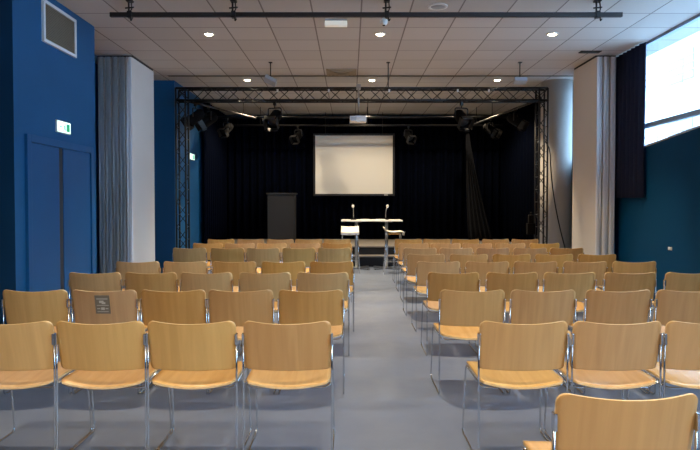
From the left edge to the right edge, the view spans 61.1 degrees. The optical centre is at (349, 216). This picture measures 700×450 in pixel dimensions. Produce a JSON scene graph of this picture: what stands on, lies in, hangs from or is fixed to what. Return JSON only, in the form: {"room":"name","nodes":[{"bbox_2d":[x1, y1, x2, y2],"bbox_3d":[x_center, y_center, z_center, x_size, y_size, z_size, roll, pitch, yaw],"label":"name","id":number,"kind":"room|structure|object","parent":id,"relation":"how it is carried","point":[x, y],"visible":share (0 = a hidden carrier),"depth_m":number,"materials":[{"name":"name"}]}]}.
{"room":"auditorium","nodes":[
{"label":"auditorium","id":0,"kind":"room"},
{"bbox_2d":[0,0,203,323],"bbox_3d":[-4.543,-0.730,11.016,2.315,3.760,9.940,0,1,0],"label":"wall","id":1,"kind":"structure","parent":0,"point":[41,84],"depth_m":6.87,"materials":[{"name":"blue paint"}]},
{"bbox_2d":[41,0,76,57],"bbox_3d":[-3.410,-2.194,6.974,0.030,0.470,0.785,0,1,0],"label":"air vent","id":2,"kind":"object","parent":1,"relation":"in","point":[59,29],"visible":1,"depth_m":6.93,"materials":[{"name":"white metal"}]},
{"bbox_2d":[24,134,94,316],"bbox_3d":[-3.408,0.175,7.066,0.035,2.130,1.620,0,1,0],"label":"door","id":3,"kind":"structure","parent":1,"relation":"in","point":[59,183],"depth_m":6.90,"materials":[{"name":"blue paint"}]},
{"bbox_2d":[55,119,70,134],"bbox_3d":[-3.412,-1.060,7.058,0.026,0.145,0.340,0,1,0],"label":"exit sign","id":4,"kind":"object","parent":1,"relation":"attached to","point":[63,127],"visible":1,"depth_m":7.02,"materials":[{"name":"white plastic"}]},
{"bbox_2d":[0,267,699,449],"bbox_3d":[-0.550,1.357,4.532,10.700,0.120,23.400,0,1,0],"label":"floor","id":5,"kind":"structure","parent":0,"point":[390,400],"depth_m":4.06,"materials":[{"name":"grey plastic"}]},
{"bbox_2d":[1,290,79,393],"bbox_3d":[-2.280,0.910,4.501,0.486,0.776,0.513,0,1,0],"label":"chair","id":6,"kind":"object","parent":5,"relation":"on","point":[21,307],"visible":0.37,"depth_m":4.28,"materials":[{"name":"brown wood"}]},
{"bbox_2d":[0,321,92,449],"bbox_3d":[-1.816,0.936,3.365,0.486,0.776,0.513,0,1,0],"label":"chair","id":7,"kind":"object","parent":5,"relation":"on","point":[27,350],"visible":0.91,"depth_m":3.16,"materials":[{"name":"brown wood"}]},
{"bbox_2d":[68,272,122,310],"bbox_3d":[-2.313,0.886,5.584,0.486,0.776,0.513,0,1,0],"label":"chair","id":8,"kind":"object","parent":5,"relation":"on","point":[104,282],"visible":0.28,"depth_m":5.36,"materials":[{"name":"brown wood"}]},
{"bbox_2d":[54,321,171,449],"bbox_3d":[-1.329,0.936,3.365,0.486,0.776,0.513,0,1,0],"label":"chair","id":9,"kind":"object","parent":5,"relation":"on","point":[101,356],"visible":0.93,"depth_m":3.16,"materials":[{"name":"brown wood"}]},
{"bbox_2d":[70,290,157,393],"bbox_3d":[-1.778,0.910,4.501,0.486,0.776,0.513,0,1,0],"label":"chair","id":10,"kind":"object","parent":5,"relation":"on","point":[90,307],"visible":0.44,"depth_m":4.28,"materials":[{"name":"brown wood"}]},
{"bbox_2d":[98,56,154,288],"bbox_3d":[-3.760,-0.714,10.024,0.560,3.743,1.084,0,1,0],"label":"column","id":11,"kind":"structure","parent":5,"relation":"on","point":[125,83],"depth_m":9.51,"materials":[{"name":"white paint"}]},
{"bbox_2d":[115,261,160,290],"bbox_3d":[-2.284,0.863,6.591,0.486,0.776,0.513,0,1,0],"label":"chair","id":12,"kind":"object","parent":5,"relation":"on","point":[153,267],"visible":0.26,"depth_m":6.36,"materials":[{"name":"brown wood"}]},
{"bbox_2d":[124,272,177,321],"bbox_3d":[-1.805,0.886,5.584,0.486,0.776,0.513,0,1,0],"label":"chair","id":13,"kind":"object","parent":5,"relation":"on","point":[163,282],"visible":0.3,"depth_m":5.36,"materials":[{"name":"brown wood"}]},
{"bbox_2d":[139,290,211,393],"bbox_3d":[-1.280,0.910,4.501,0.486,0.776,0.513,0,1,0],"label":"chair","id":14,"kind":"object","parent":5,"relation":"on","point":[184,307],"visible":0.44,"depth_m":4.28,"materials":[{"name":"brown wood"}]},
{"bbox_2d":[163,261,207,322],"bbox_3d":[-1.772,0.863,6.591,0.486,0.776,0.513,0,1,0],"label":"chair","id":15,"kind":"object","parent":5,"relation":"on","point":[200,267],"visible":0.28,"depth_m":6.36,"materials":[{"name":"brown wood"}]},
{"bbox_2d":[172,248,211,270],"bbox_3d":[-2.247,0.819,8.518,0.486,0.776,0.513,0,1,0],"label":"chair","id":16,"kind":"object","parent":5,"relation":"on","point":[181,255],"visible":0.4,"depth_m":8.29,"materials":[{"name":"brown wood"}]},
{"bbox_2d":[146,321,251,449],"bbox_3d":[-0.843,0.936,3.365,0.486,0.776,0.513,0,1,0],"label":"chair","id":17,"kind":"object","parent":5,"relation":"on","point":[188,356],"visible":0.97,"depth_m":3.16,"materials":[{"name":"brown wood"}]},
{"bbox_2d":[192,243,223,266],"bbox_3d":[-2.225,0.797,9.489,0.486,0.776,0.513,0,1,0],"label":"chair","id":18,"kind":"object","parent":5,"relation":"on","point":[208,247],"visible":0.25,"depth_m":9.25,"materials":[{"name":"brown wood"}]},
{"bbox_2d":[179,272,241,350],"bbox_3d":[-1.302,0.886,5.584,0.486,0.776,0.513,0,1,0],"label":"chair","id":19,"kind":"object","parent":5,"relation":"on","point":[224,281],"visible":0.34,"depth_m":5.36,"materials":[{"name":"brown wood"}]},
{"bbox_2d":[203,103,226,260],"bbox_3d":[-3.270,-0.789,14.486,0.078,3.680,2.409,0,1,0],"label":"stage curtain","id":20,"kind":"object","parent":5,"relation":"on","point":[215,147],"visible":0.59,"depth_m":14.29,"materials":[{"name":"black fabric"}]},
{"bbox_2d":[210,248,244,273],"bbox_3d":[-1.716,0.819,8.518,0.486,0.776,0.513,0,1,0],"label":"chair","id":21,"kind":"object","parent":5,"relation":"on","point":[234,255],"visible":0.4,"depth_m":8.29,"materials":[{"name":"brown wood"}]},
{"bbox_2d":[212,261,256,291],"bbox_3d":[-1.244,0.863,6.591,0.486,0.776,0.513,0,1,0],"label":"chair","id":22,"kind":"object","parent":5,"relation":"on","point":[235,269],"visible":0.3,"depth_m":6.36,"materials":[{"name":"brown wood"}]},
{"bbox_2d":[224,243,258,267],"bbox_3d":[-1.722,0.797,9.489,0.486,0.776,0.513,0,1,0],"label":"chair","id":23,"kind":"object","parent":5,"relation":"on","point":[227,245],"visible":0.23,"depth_m":9.25,"materials":[{"name":"brown wood"}]},
{"bbox_2d":[207,290,277,393],"bbox_3d":[-0.792,0.910,4.501,0.486,0.776,0.513,0,1,0],"label":"chair","id":24,"kind":"object","parent":5,"relation":"on","point":[238,308],"visible":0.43,"depth_m":4.28,"materials":[{"name":"brown wood"}]},
{"bbox_2d":[246,248,280,273],"bbox_3d":[-1.218,0.819,8.518,0.486,0.776,0.513,0,1,0],"label":"chair","id":25,"kind":"object","parent":5,"relation":"on","point":[256,255],"visible":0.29,"depth_m":8.29,"materials":[{"name":"brown wood"}]},
{"bbox_2d":[238,272,291,355],"bbox_3d":[-0.770,0.886,5.584,0.486,0.776,0.513,0,1,0],"label":"chair","id":26,"kind":"object","parent":5,"relation":"on","point":[247,282],"visible":0.35,"depth_m":5.36,"materials":[{"name":"brown wood"}]},
{"bbox_2d":[256,243,286,262],"bbox_3d":[-1.223,0.797,9.489,0.486,0.776,0.513,0,1,0],"label":"chair","id":27,"kind":"object","parent":5,"relation":"on","point":[280,246],"visible":0.26,"depth_m":9.25,"materials":[{"name":"brown wood"}]},
{"bbox_2d":[261,261,305,290],"bbox_3d":[-0.717,0.863,6.591,0.486,0.776,0.513,0,1,0],"label":"chair","id":28,"kind":"object","parent":5,"relation":"on","point":[293,268],"visible":0.29,"depth_m":6.36,"materials":[{"name":"brown wood"}]},
{"bbox_2d":[242,321,334,449],"bbox_3d":[-0.334,0.936,3.365,0.486,0.776,0.513,0,1,0],"label":"chair","id":29,"kind":"object","parent":5,"relation":"on","point":[279,356],"visible":1,"depth_m":3.16,"materials":[{"name":"brown wood"}]},
{"bbox_2d":[281,248,315,272],"bbox_3d":[-0.717,0.819,8.518,0.486,0.776,0.513,0,1,0],"label":"chair","id":30,"kind":"object","parent":5,"relation":"on","point":[307,255],"visible":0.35,"depth_m":8.29,"materials":[{"name":"brown wood"}]},
{"bbox_2d":[290,243,320,261],"bbox_3d":[-0.703,0.797,9.489,0.486,0.776,0.513,0,1,0],"label":"chair","id":31,"kind":"object","parent":5,"relation":"on","point":[316,246],"visible":0.19,"depth_m":9.25,"materials":[{"name":"brown wood"}]},
{"bbox_2d":[277,290,344,393],"bbox_3d":[-0.283,0.910,4.501,0.486,0.776,0.513,0,1,0],"label":"chair","id":32,"kind":"object","parent":5,"relation":"on","point":[294,307],"visible":0.66,"depth_m":4.29,"materials":[{"name":"brown wood"}]},
{"bbox_2d":[296,272,349,355],"bbox_3d":[-0.247,0.886,5.584,0.486,0.776,0.513,0,1,0],"label":"chair","id":33,"kind":"object","parent":5,"relation":"on","point":[305,282],"visible":0.4,"depth_m":5.36,"materials":[{"name":"brown wood"}]},
{"bbox_2d":[309,261,353,331],"bbox_3d":[-0.197,0.863,6.591,0.486,0.776,0.513,0,1,0],"label":"chair","id":34,"kind":"object","parent":5,"relation":"on","point":[315,267],"visible":0.48,"depth_m":6.36,"materials":[{"name":"brown wood"}]},
{"bbox_2d":[317,248,351,301],"bbox_3d":[-0.217,0.819,8.518,0.486,0.776,0.513,0,1,0],"label":"chair","id":35,"kind":"object","parent":5,"relation":"on","point":[328,255],"visible":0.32,"depth_m":8.29,"materials":[{"name":"brown wood"}]},
{"bbox_2d":[322,243,351,251],"bbox_3d":[-0.204,0.797,9.489,0.486,0.776,0.513,0,1,0],"label":"chair","id":36,"kind":"object","parent":5,"relation":"on","point":[324,245],"visible":0.21,"depth_m":9.25,"materials":[{"name":"brown wood"}]},
{"bbox_2d":[341,226,359,272],"bbox_3d":[0.000,0.664,11.966,0.400,0.931,0.404,0,1,0],"label":"bar stool","id":37,"kind":"object","parent":5,"relation":"on","point":[345,230],"visible":0.89,"depth_m":11.82,"materials":[{"name":"beige"}]},
{"bbox_2d":[341,219,371,269],"bbox_3d":[0.136,0.591,12.617,0.636,1.045,0.636,0,1,0],"label":"table","id":38,"kind":"object","parent":5,"relation":"on","point":[356,221],"visible":0.75,"depth_m":12.58,"materials":[{"name":"white"}]},
{"bbox_2d":[209,239,510,260],"bbox_3d":[0.400,0.851,14.693,7.200,0.432,2.640,0,1,0],"label":"stage platform","id":39,"kind":"object","parent":5,"relation":"on","point":[366,246],"visible":0.18,"depth_m":13.83,"materials":[{"name":"black"}]},
{"bbox_2d":[266,193,296,241],"bbox_3d":[-1.687,0.026,14.729,0.720,1.215,0.510,0,1,0],"label":"cabinet","id":40,"kind":"object","parent":39,"relation":"on","point":[281,206],"visible":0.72,"depth_m":14.49,"materials":[{"name":"grey wood"}]},
{"bbox_2d":[226,118,503,238],"bbox_3d":[0.410,-1.032,15.731,7.511,3.250,0.166,0,1,0],"label":"stage curtain","id":41,"kind":"object","parent":39,"relation":"on","point":[430,198],"visible":0.62,"depth_m":15.72,"materials":[{"name":"black fabric"}]},
{"bbox_2d":[466,128,492,240],"bbox_3d":[3.261,-0.804,14.936,0.704,2.832,0.076,0,1,0],"label":"drape","id":42,"kind":"object","parent":39,"relation":"on","point":[477,222],"visible":0.92,"depth_m":14.93,"materials":[{"name":"black fabric"}]},
{"bbox_2d":[175,87,548,248],"bbox_3d":[0.223,-0.624,11.089,7.026,3.544,0.320,0,1,0],"label":"lighting truss","id":43,"kind":"object","parent":5,"relation":"on","point":[178,100],"visible":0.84,"depth_m":11.00,"materials":[{"name":"metal"}]},
{"bbox_2d":[192,103,255,118],"bbox_3d":[-2.556,-2.179,12.229,0.044,0.056,2.237,1,1,24],"label":"pipe","id":44,"kind":"object","parent":43,"relation":"attached to","point":[200,104],"visible":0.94,"depth_m":12.09,"materials":[{"name":"silver metal"}]},
{"bbox_2d":[181,104,204,129],"bbox_3d":[-3.029,-1.936,11.467,0.460,0.515,0.253,0,1,10],"label":"spotlight","id":45,"kind":"object","parent":44,"relation":"hanging from","point":[197,115],"visible":0.78,"depth_m":11.38,"materials":[{"name":"black metal"}]},
{"bbox_2d":[195,107,217,132],"bbox_3d":[-2.890,-1.957,11.932,0.481,0.538,0.264,-1,2,-36],"label":"spotlight","id":46,"kind":"object","parent":44,"relation":"hanging from","point":[209,119],"visible":0.88,"depth_m":11.89,"materials":[{"name":"black metal"}]},
{"bbox_2d":[262,101,281,131],"bbox_3d":[-1.416,-1.854,11.014,0.280,0.571,0.510,0,1,14],"label":"spotlight","id":47,"kind":"object","parent":43,"relation":"hanging from","point":[272,120],"visible":1,"depth_m":10.98,"materials":[{"name":"black metal"}]},
{"bbox_2d":[350,84,365,122],"bbox_3d":[0.146,-2.056,10.799,0.300,0.689,0.294,0,1,0],"label":"projector","id":48,"kind":"object","parent":43,"relation":"hanging from","point":[358,118],"visible":1,"depth_m":10.68,"materials":[{"name":"white plastic"}]},
{"bbox_2d":[453,101,474,131],"bbox_3d":[2.090,-1.854,11.014,0.280,0.571,0.510,0,1,-15],"label":"spotlight","id":49,"kind":"object","parent":43,"relation":"hanging from","point":[463,120],"visible":1,"depth_m":10.97,"materials":[{"name":"black metal"}]},
{"bbox_2d":[468,103,531,126],"bbox_3d":[3.152,-2.162,12.729,0.044,0.113,3.112,0,1,-11],"label":"pipe","id":50,"kind":"object","parent":43,"relation":"attached to","point":[526,104],"visible":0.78,"depth_m":12.42,"materials":[{"name":"silver metal"}]},
{"bbox_2d":[483,119,502,139],"bbox_3d":[3.168,-1.956,13.229,0.241,0.491,0.439,-1,2,-43],"label":"spotlight","id":51,"kind":"object","parent":50,"relation":"hanging from","point":[487,127],"visible":0.94,"depth_m":13.19,"materials":[{"name":"black plastic"}]},
{"bbox_2d":[507,109,528,131],"bbox_3d":[3.401,-1.959,12.035,0.439,0.491,0.241,1,2,35],"label":"spotlight","id":52,"kind":"object","parent":50,"relation":"hanging from","point":[513,119],"visible":0.94,"depth_m":11.99,"materials":[{"name":"black plastic"}]},
{"bbox_2d":[526,212,535,234],"bbox_3d":[3.386,0.126,11.106,0.145,0.420,0.120,0,1,0],"label":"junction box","id":53,"kind":"object","parent":43,"relation":"attached to","point":[530,226],"visible":1,"depth_m":11.05,"materials":[{"name":"black plastic"}]},
{"bbox_2d":[352,255,402,266],"bbox_3d":[0.420,0.982,13.198,1.800,0.238,0.345,0,1,0],"label":"step","id":54,"kind":"structure","parent":5,"relation":"on","point":[365,260],"depth_m":13.05,"materials":[{"name":"black"}]},
{"bbox_2d":[371,219,402,269],"bbox_3d":[0.776,0.591,12.617,0.636,1.045,0.636,0,1,0],"label":"table","id":55,"kind":"object","parent":5,"relation":"on","point":[373,220],"visible":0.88,"depth_m":12.58,"materials":[{"name":"white"}]},
{"bbox_2d":[383,226,404,274],"bbox_3d":[0.864,0.669,11.768,0.404,0.931,0.400,0,1,0],"label":"bar stool","id":56,"kind":"object","parent":5,"relation":"on","point":[391,232],"visible":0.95,"depth_m":11.62,"materials":[{"name":"beige"}]},
{"bbox_2d":[393,239,421,282],"bbox_3d":[1.016,0.774,10.513,0.486,0.776,0.513,0,1,0],"label":"chair","id":57,"kind":"object","parent":5,"relation":"on","point":[397,241],"visible":0.43,"depth_m":10.30,"materials":[{"name":"brown wood"}]},
{"bbox_2d":[396,243,428,291],"bbox_3d":[0.996,0.797,9.489,0.486,0.776,0.513,0,1,0],"label":"chair","id":58,"kind":"object","parent":5,"relation":"on","point":[402,246],"visible":0.48,"depth_m":9.27,"materials":[{"name":"brown wood"}]},
{"bbox_2d":[400,248,436,301],"bbox_3d":[0.981,0.819,8.518,0.486,0.776,0.513,0,1,0],"label":"chair","id":59,"kind":"object","parent":5,"relation":"on","point":[428,251],"visible":0.47,"depth_m":8.29,"materials":[{"name":"brown wood"}]},
{"bbox_2d":[403,254,445,315],"bbox_3d":[0.933,0.842,7.498,0.486,0.776,0.513,0,1,0],"label":"chair","id":60,"kind":"object","parent":5,"relation":"on","point":[412,259],"visible":0.48,"depth_m":7.29,"materials":[{"name":"brown wood"}]},
{"bbox_2d":[411,261,460,331],"bbox_3d":[0.951,0.863,6.591,0.486,0.776,0.513,0,1,0],"label":"chair","id":61,"kind":"object","parent":5,"relation":"on","point":[422,268],"visible":0.52,"depth_m":6.37,"materials":[{"name":"brown wood"}]},
{"bbox_2d":[430,243,460,253],"bbox_3d":[1.497,0.797,9.489,0.486,0.776,0.513,0,1,0],"label":"chair","id":62,"kind":"object","parent":5,"relation":"on","point":[437,246],"visible":0.16,"depth_m":9.25,"materials":[{"name":"brown wood"}]},
{"bbox_2d":[421,272,479,355],"bbox_3d":[0.937,0.886,5.584,0.486,0.776,0.513,0,1,0],"label":"chair","id":63,"kind":"object","parent":5,"relation":"on","point":[435,282],"visible":0.56,"depth_m":5.37,"materials":[{"name":"brown wood"}]},
{"bbox_2d":[439,248,472,261],"bbox_3d":[1.487,0.819,8.518,0.486,0.776,0.513,0,1,0],"label":"chair","id":64,"kind":"object","parent":5,"relation":"on","point":[447,252],"visible":0.21,"depth_m":8.28,"materials":[{"name":"brown wood"}]},
{"bbox_2d":[430,290,505,393],"bbox_3d":[0.886,0.910,4.501,0.486,0.776,0.513,0,1,0],"label":"chair","id":65,"kind":"object","parent":5,"relation":"on","point":[461,314],"visible":0.7,"depth_m":4.29,"materials":[{"name":"brown wood"}]},
{"bbox_2d":[449,254,488,273],"bbox_3d":[1.460,0.842,7.498,0.486,0.776,0.513,0,1,0],"label":"chair","id":66,"kind":"object","parent":5,"relation":"on","point":[462,259],"visible":0.27,"depth_m":7.26,"materials":[{"name":"brown wood"}]},
{"bbox_2d":[461,243,492,254],"bbox_3d":[1.989,0.797,9.489,0.486,0.776,0.513,0,1,0],"label":"chair","id":67,"kind":"object","parent":5,"relation":"on","point":[474,247],"visible":0.23,"depth_m":9.25,"materials":[{"name":"brown wood"}]},
{"bbox_2d":[464,261,509,322],"bbox_3d":[1.478,0.863,6.591,0.486,0.776,0.513,0,1,0],"label":"chair","id":68,"kind":"object","parent":5,"relation":"on","point":[482,268],"visible":0.26,"depth_m":6.36,"materials":[{"name":"brown wood"}]},
{"bbox_2d":[475,248,509,262],"bbox_3d":[2.003,0.819,8.518,0.486,0.776,0.513,0,1,0],"label":"chair","id":69,"kind":"object","parent":5,"relation":"on","point":[503,251],"visible":0.2,"depth_m":8.28,"materials":[{"name":"brown wood"}]},
{"bbox_2d":[475,272,538,347],"bbox_3d":[1.470,0.886,5.584,0.486,0.776,0.513,0,1,0],"label":"chair","id":70,"kind":"object","parent":5,"relation":"on","point":[507,283],"visible":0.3,"depth_m":5.36,"materials":[{"name":"brown wood"}]},
{"bbox_2d":[495,243,525,254],"bbox_3d":[2.510,0.797,9.489,0.486,0.776,0.513,0,1,0],"label":"chair","id":71,"kind":"object","parent":5,"relation":"on","point":[511,247],"visible":0.21,"depth_m":9.25,"materials":[{"name":"brown wood"}]},
{"bbox_2d":[492,254,530,273],"bbox_3d":[1.987,0.842,7.498,0.486,0.776,0.513,0,1,0],"label":"chair","id":72,"kind":"object","parent":5,"relation":"on","point":[511,259],"visible":0.21,"depth_m":7.26,"materials":[{"name":"brown wood"}]},
{"bbox_2d":[462,321,569,449],"bbox_3d":[0.925,0.936,3.365,0.486,0.776,0.513,0,1,0],"label":"chair","id":73,"kind":"object","parent":5,"relation":"on","point":[510,356],"visible":1,"depth_m":3.16,"materials":[{"name":"brown wood"}]},
{"bbox_2d":[504,103,540,243],"bbox_3d":[4.150,-0.775,13.886,0.083,3.680,3.610,0,1,-2],"label":"stage curtain","id":74,"kind":"object","parent":5,"relation":"on","point":[519,147],"visible":0.34,"depth_m":14.28,"materials":[{"name":"black fabric"}]},
{"bbox_2d":[511,239,538,248],"bbox_3d":[3.041,0.774,10.513,0.486,0.776,0.513,0,1,0],"label":"chair","id":75,"kind":"object","parent":5,"relation":"on","point":[514,241],"visible":0.16,"depth_m":10.27,"materials":[{"name":"brown wood"}]},
{"bbox_2d":[512,248,546,261],"bbox_3d":[2.523,0.819,8.518,0.486,0.776,0.513,0,1,0],"label":"chair","id":76,"kind":"object","parent":5,"relation":"on","point":[516,251],"visible":0.23,"depth_m":8.28,"materials":[{"name":"brown wood"}]},
{"bbox_2d":[512,261,557,291],"bbox_3d":[1.997,0.863,6.591,0.486,0.776,0.513,0,1,0],"label":"chair","id":77,"kind":"object","parent":5,"relation":"on","point":[519,267],"visible":0.31,"depth_m":6.36,"materials":[{"name":"brown wood"}]},
{"bbox_2d":[505,290,576,393],"bbox_3d":[1.399,0.910,4.501,0.486,0.776,0.513,0,1,0],"label":"chair","id":78,"kind":"object","parent":5,"relation":"on","point":[525,307],"visible":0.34,"depth_m":4.28,"materials":[{"name":"brown wood"}]},
{"bbox_2d":[529,243,559,254],"bbox_3d":[3.047,0.797,9.489,0.486,0.776,0.513,0,1,0],"label":"chair","id":79,"kind":"object","parent":5,"relation":"on","point":[548,247],"visible":0.2,"depth_m":9.25,"materials":[{"name":"brown wood"}]},
{"bbox_2d":[534,254,573,272],"bbox_3d":[2.510,0.842,7.498,0.486,0.776,0.513,0,1,0],"label":"chair","id":80,"kind":"object","parent":5,"relation":"on","point":[560,259],"visible":0.23,"depth_m":7.26,"materials":[{"name":"brown wood"}]},
{"bbox_2d":[549,248,583,301],"bbox_3d":[3.038,0.819,8.518,0.486,0.776,0.513,0,1,0],"label":"chair","id":81,"kind":"object","parent":5,"relation":"on","point":[553,251],"visible":0.18,"depth_m":8.28,"materials":[{"name":"brown wood"}]},
{"bbox_2d":[542,272,596,321],"bbox_3d":[1.992,0.886,5.584,0.486,0.776,0.513,0,1,0],"label":"chair","id":82,"kind":"object","parent":5,"relation":"on","point":[581,283],"visible":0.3,"depth_m":5.36,"materials":[{"name":"brown wood"}]},
{"bbox_2d":[562,261,607,290],"bbox_3d":[2.530,0.863,6.591,0.486,0.776,0.513,0,1,0],"label":"chair","id":83,"kind":"object","parent":5,"relation":"on","point":[599,268],"visible":0.32,"depth_m":6.36,"materials":[{"name":"brown wood"}]},
{"bbox_2d":[572,56,615,288],"bbox_3d":[4.092,-0.713,9.979,0.324,3.743,1.014,0,1,0],"label":"wall","id":84,"kind":"structure","parent":5,"relation":"on","point":[594,80],"depth_m":9.54,"materials":[{"name":"white paint"}]},
{"bbox_2d":[574,254,616,315],"bbox_3d":[3.038,0.842,7.498,0.486,0.776,0.513,0,1,0],"label":"chair","id":85,"kind":"object","parent":5,"relation":"on","point":[585,258],"visible":0.2,"depth_m":7.26,"materials":[{"name":"brown wood"}]},
{"bbox_2d":[543,321,662,440],"bbox_3d":[1.423,0.936,3.365,0.486,0.776,0.513,0,1,0],"label":"chair","id":86,"kind":"object","parent":5,"relation":"on","point":[603,356],"visible":0.88,"depth_m":3.16,"materials":[{"name":"brown wood"}]},
{"bbox_2d":[562,290,651,393],"bbox_3d":[1.942,0.910,4.501,0.486,0.776,0.513,0,1,0],"label":"chair","id":87,"kind":"object","parent":5,"relation":"on","point":[605,307],"visible":0.49,"depth_m":4.28,"materials":[{"name":"brown wood"}]},
{"bbox_2d":[521,393,699,449],"bbox_3d":[0.915,0.963,2.169,0.486,0.776,0.513,0,1,0],"label":"chair","id":88,"kind":"object","parent":5,"relation":"on","point":[578,422],"visible":1,"depth_m":1.94,"materials":[{"name":"brown wood"}]},
{"bbox_2d":[598,261,656,292],"bbox_3d":[3.062,0.863,6.591,0.486,0.776,0.513,0,1,0],"label":"chair","id":89,"kind":"object","parent":5,"relation":"on","point":[617,266],"visible":0.34,"depth_m":6.36,"materials":[{"name":"brown wood"}]},
{"bbox_2d":[602,272,656,310],"bbox_3d":[2.541,0.886,5.584,0.486,0.776,0.513,0,1,0],"label":"chair","id":90,"kind":"object","parent":5,"relation":"on","point":[613,282],"visible":0.28,"depth_m":5.36,"materials":[{"name":"brown wood"}]},
{"bbox_2d":[627,321,699,399],"bbox_3d":[1.917,0.936,3.365,0.486,0.776,0.513,0,1,0],"label":"chair","id":91,"kind":"object","parent":5,"relation":"on","point":[681,340],"visible":0.7,"depth_m":3.17,"materials":[{"name":"brown wood"}]},
{"bbox_2d":[644,290,699,393],"bbox_3d":[2.454,0.910,4.501,0.486,0.776,0.513,0,1,0],"label":"chair","id":92,"kind":"object","parent":5,"relation":"on","point":[669,305],"visible":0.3,"depth_m":4.28,"materials":[{"name":"brown wood"}]},
{"bbox_2d":[652,272,699,354],"bbox_3d":[3.094,0.886,5.584,0.486,0.776,0.513,0,1,0],"label":"chair","id":93,"kind":"object","parent":5,"relation":"on","point":[683,282],"visible":0.26,"depth_m":5.35,"materials":[{"name":"brown wood"}]},
{"bbox_2d":[226,115,503,239],"bbox_3d":[-0.550,-0.845,16.085,10.700,3.760,0.200,0,1,0],"label":"wall","id":94,"kind":"structure","parent":0,"point":[226,115],"depth_m":15.94,"materials":[{"name":"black paint"}]},
{"bbox_2d":[56,0,699,114],"bbox_3d":[-0.550,-2.537,4.444,10.700,0.150,23.400,0,1,0],"label":"ceiling","id":95,"kind":"structure","parent":0,"point":[168,46],"depth_m":8.83,"materials":[{"name":"tile"}]},
{"bbox_2d":[325,19,346,26],"bbox_3d":[-0.182,-2.491,7.646,0.290,0.084,0.100,0,1,0],"label":"emergency light","id":96,"kind":"object","parent":95,"relation":"attached to","point":[328,22],"visible":1,"depth_m":7.60,"materials":[{"name":"grey plastic"}]},
{"bbox_2d":[326,69,356,75],"bbox_3d":[-0.154,-2.577,10.694,0.540,0.051,0.540,0,1,0],"label":"ceiling vent","id":97,"kind":"object","parent":95,"relation":"in","point":[330,72],"visible":1,"depth_m":10.60,"materials":[{"name":"metal"}]},
{"bbox_2d":[313,112,394,195],"bbox_3d":[0.104,-1.621,15.441,2.126,2.176,0.053,0,1,0],"label":"wall screen","id":98,"kind":"object","parent":95,"relation":"hanging from","point":[344,164],"visible":1,"depth_m":15.44,"materials":[{"name":"white fabric"}]},
{"bbox_2d":[218,98,507,117],"bbox_3d":[0.300,-2.437,13.348,6.900,0.450,0.047,0,1,0],"label":"pipe","id":99,"kind":"object","parent":95,"relation":"hanging from","point":[367,116],"visible":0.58,"depth_m":13.33,"materials":[{"name":"black metal"}]},
{"bbox_2d":[217,118,232,137],"bbox_3d":[-2.774,-1.980,13.283,0.230,0.468,0.418,1,1,25],"label":"spotlight","id":100,"kind":"object","parent":99,"relation":"hanging from","point":[228,127],"visible":1,"depth_m":13.26,"materials":[{"name":"black plastic"}]},
{"bbox_2d":[110,0,622,20],"bbox_3d":[0.188,-2.389,6.896,5.954,0.255,0.083,0,1,0],"label":"bar","id":101,"kind":"object","parent":95,"relation":"hanging from","point":[129,14],"visible":0.99,"depth_m":6.88,"materials":[{"name":"black metal"}]},
{"bbox_2d":[233,107,502,125],"bbox_3d":[0.350,-2.452,14.548,6.800,0.474,0.047,0,1,0],"label":"pipe","id":102,"kind":"object","parent":95,"relation":"hanging from","point":[260,124],"visible":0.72,"depth_m":14.54,"materials":[{"name":"black metal"}]},
{"bbox_2d":[289,126,303,144],"bbox_3d":[-1.288,-1.983,14.475,0.230,0.468,0.418,1,2,31],"label":"spotlight","id":103,"kind":"object","parent":102,"relation":"hanging from","point":[296,137],"visible":1,"depth_m":14.45,"materials":[{"name":"black plastic"}]},
{"bbox_2d":[403,126,416,144],"bbox_3d":[1.445,-1.983,14.473,0.230,0.468,0.418,-1,1,-26],"label":"spotlight","id":104,"kind":"object","parent":102,"relation":"hanging from","point":[406,134],"visible":1,"depth_m":14.45,"materials":[{"name":"black plastic"}]},
{"bbox_2d":[615,42,645,197],"bbox_3d":[4.300,-1.420,9.128,0.068,2.265,0.931,0,1,0],"label":"curtain","id":105,"kind":"object","parent":95,"relation":"hanging from","point":[631,65],"visible":0.97,"depth_m":9.03,"materials":[{"name":"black fabric"}]},
{"bbox_2d":[540,79,572,248],"bbox_3d":[4.030,-0.744,11.606,0.590,3.760,0.590,0,1,0],"label":"wall","id":106,"kind":"structure","parent":0,"point":[560,90],"depth_m":11.34,"materials":[{"name":"paint"}]},
{"bbox_2d":[571,118,699,294],"bbox_3d":[4.507,-0.582,4.488,0.300,3.760,23.000,0,1,0],"label":"wall","id":107,"kind":"structure","parent":0,"point":[668,215],"depth_m":8.19,"materials":[{"name":"teal paint"}]},
{"bbox_2d":[167,75,572,76],"bbox_3d":[0.488,-2.608,11.014,7.737,0.004,0.100,0,1,0],"label":"trim","id":108,"kind":"structure","parent":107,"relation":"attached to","point":[167,75],"depth_m":11.05,"materials":[{"name":"grey metal"}]},
{"label":"outside","id":109,"kind":"structure","parent":0,"visible":0},
{"bbox_3d":[32.450,1.932,25.050,55.100,0.200,110.000,0,1,0],"label":"ground","id":110,"kind":"structure","parent":109,"visible":0},
{"bbox_2d":[645,14,699,146],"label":"window","id":111,"kind":"structure","parent":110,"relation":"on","point":[672,72],"depth_m":27.02,"materials":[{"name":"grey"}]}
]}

